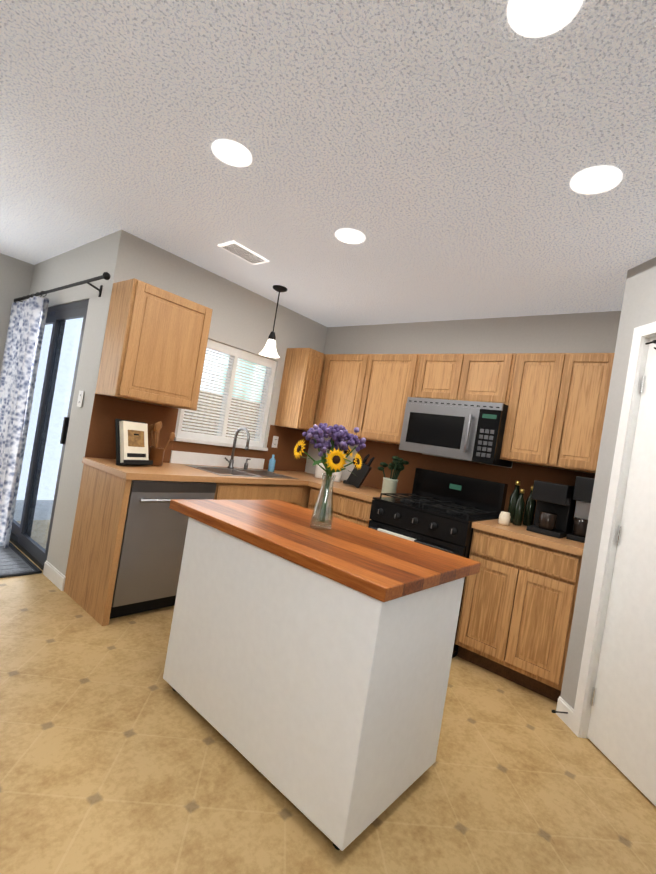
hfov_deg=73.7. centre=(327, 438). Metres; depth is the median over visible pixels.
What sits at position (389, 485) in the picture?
potted plant
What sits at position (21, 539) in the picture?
door
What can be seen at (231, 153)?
recessed light
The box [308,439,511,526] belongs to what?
base cabinet
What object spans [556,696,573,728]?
baseboard
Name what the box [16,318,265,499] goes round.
backdrop
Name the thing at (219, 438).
window
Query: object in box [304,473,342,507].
base cabinet
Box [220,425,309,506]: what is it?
base cabinet
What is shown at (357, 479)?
knife block
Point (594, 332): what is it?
wall
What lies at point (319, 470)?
jar
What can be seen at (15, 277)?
wall
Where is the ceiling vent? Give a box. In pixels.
[218,240,268,264]
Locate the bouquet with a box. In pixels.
[293,423,365,521]
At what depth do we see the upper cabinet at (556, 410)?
2.88 m
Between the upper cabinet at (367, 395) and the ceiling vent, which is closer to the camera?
the ceiling vent
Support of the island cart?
on the floor
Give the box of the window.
[174,339,276,450]
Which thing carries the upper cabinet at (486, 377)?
attached to the wall at (594, 332)
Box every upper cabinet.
[95,278,212,410]
[275,348,323,430]
[293,354,420,444]
[414,353,515,405]
[500,353,614,473]
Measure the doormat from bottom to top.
0.014 m
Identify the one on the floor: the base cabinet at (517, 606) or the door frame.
the base cabinet at (517, 606)
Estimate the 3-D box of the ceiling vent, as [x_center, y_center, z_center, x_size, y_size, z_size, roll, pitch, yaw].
[-0.583,-1.283,3.037,0.170,0.011,0.320,9,0,40]
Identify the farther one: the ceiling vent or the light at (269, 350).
the light at (269, 350)
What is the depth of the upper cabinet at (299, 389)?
4.14 m
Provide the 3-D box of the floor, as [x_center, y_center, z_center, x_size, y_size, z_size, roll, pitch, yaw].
[-1.279,1.156,1.509,6.520,0.100,6.400,9,0,40]
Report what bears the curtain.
attached to the wall at (90, 260)
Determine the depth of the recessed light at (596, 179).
1.73 m
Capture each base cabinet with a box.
[64,394,227,625]
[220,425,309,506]
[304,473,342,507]
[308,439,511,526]
[455,462,594,701]
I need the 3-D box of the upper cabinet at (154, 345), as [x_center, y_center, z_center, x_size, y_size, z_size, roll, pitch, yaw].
[-1.209,-0.629,3.098,0.324,0.760,0.600,9,0,40]
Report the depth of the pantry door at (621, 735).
2.08 m
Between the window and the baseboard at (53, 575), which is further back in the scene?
the window
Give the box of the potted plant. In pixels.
[378,456,408,495]
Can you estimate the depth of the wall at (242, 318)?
3.53 m
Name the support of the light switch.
attached to the wall at (90, 260)
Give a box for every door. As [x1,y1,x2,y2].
[10,299,88,569]
[587,337,655,805]
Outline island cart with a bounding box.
[163,499,480,850]
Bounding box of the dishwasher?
[110,480,216,618]
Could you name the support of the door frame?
attached to the wall at (638, 309)
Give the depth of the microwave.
3.22 m
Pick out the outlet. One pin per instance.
(275, 442)
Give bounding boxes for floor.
[0,520,655,873]
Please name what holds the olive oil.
on the base cabinet at (517, 606)
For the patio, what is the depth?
4.98 m
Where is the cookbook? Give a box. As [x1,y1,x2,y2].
[115,419,152,464]
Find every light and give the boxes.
[211,139,251,166]
[259,285,286,357]
[335,228,365,243]
[507,0,582,37]
[570,165,622,194]
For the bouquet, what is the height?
0.468 m
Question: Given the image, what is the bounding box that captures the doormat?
[0,542,41,577]
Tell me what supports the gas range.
on the floor
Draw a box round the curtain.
[0,272,109,547]
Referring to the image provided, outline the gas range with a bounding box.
[368,468,507,657]
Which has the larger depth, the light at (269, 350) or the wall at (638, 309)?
the light at (269, 350)
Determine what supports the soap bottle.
on the base cabinet at (288, 482)
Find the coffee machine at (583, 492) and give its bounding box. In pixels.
[566,476,594,542]
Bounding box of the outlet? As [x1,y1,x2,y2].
[272,436,278,447]
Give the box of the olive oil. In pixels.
[498,481,535,525]
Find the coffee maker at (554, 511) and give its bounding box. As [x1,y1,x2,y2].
[526,480,574,537]
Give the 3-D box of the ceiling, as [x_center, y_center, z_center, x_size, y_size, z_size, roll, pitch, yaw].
[-0.870,-1.391,1.519,6.520,0.100,6.400,9,0,40]
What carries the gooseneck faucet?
on the base cabinet at (288, 482)
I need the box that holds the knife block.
[343,454,374,487]
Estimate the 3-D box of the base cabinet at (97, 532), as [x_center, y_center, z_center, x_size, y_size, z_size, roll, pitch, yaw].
[-1.240,0.435,3.014,0.640,1.348,0.678,9,0,40]
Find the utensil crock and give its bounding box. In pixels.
[148,421,174,465]
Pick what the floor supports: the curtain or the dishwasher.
the dishwasher
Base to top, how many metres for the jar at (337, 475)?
0.146 m
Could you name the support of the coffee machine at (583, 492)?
on the base cabinet at (517, 606)
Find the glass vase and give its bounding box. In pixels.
[310,473,333,529]
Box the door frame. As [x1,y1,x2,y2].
[552,321,655,737]
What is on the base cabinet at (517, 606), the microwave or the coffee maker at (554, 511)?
the coffee maker at (554, 511)
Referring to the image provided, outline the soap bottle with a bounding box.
[268,454,275,471]
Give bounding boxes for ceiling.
[0,0,655,326]
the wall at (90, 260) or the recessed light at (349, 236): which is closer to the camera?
the recessed light at (349, 236)
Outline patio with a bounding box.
[13,500,53,520]
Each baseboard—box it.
[43,560,65,590]
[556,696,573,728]
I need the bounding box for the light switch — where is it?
[77,391,83,406]
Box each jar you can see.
[314,461,325,478]
[332,470,341,481]
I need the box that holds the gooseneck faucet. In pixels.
[225,427,250,469]
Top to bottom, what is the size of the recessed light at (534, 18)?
0.012 m
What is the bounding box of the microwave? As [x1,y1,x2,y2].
[399,397,511,466]
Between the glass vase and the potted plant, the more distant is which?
the potted plant
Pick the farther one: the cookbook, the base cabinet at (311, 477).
the base cabinet at (311, 477)
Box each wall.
[0,253,33,374]
[29,233,113,569]
[59,230,327,575]
[305,311,620,480]
[560,257,655,708]

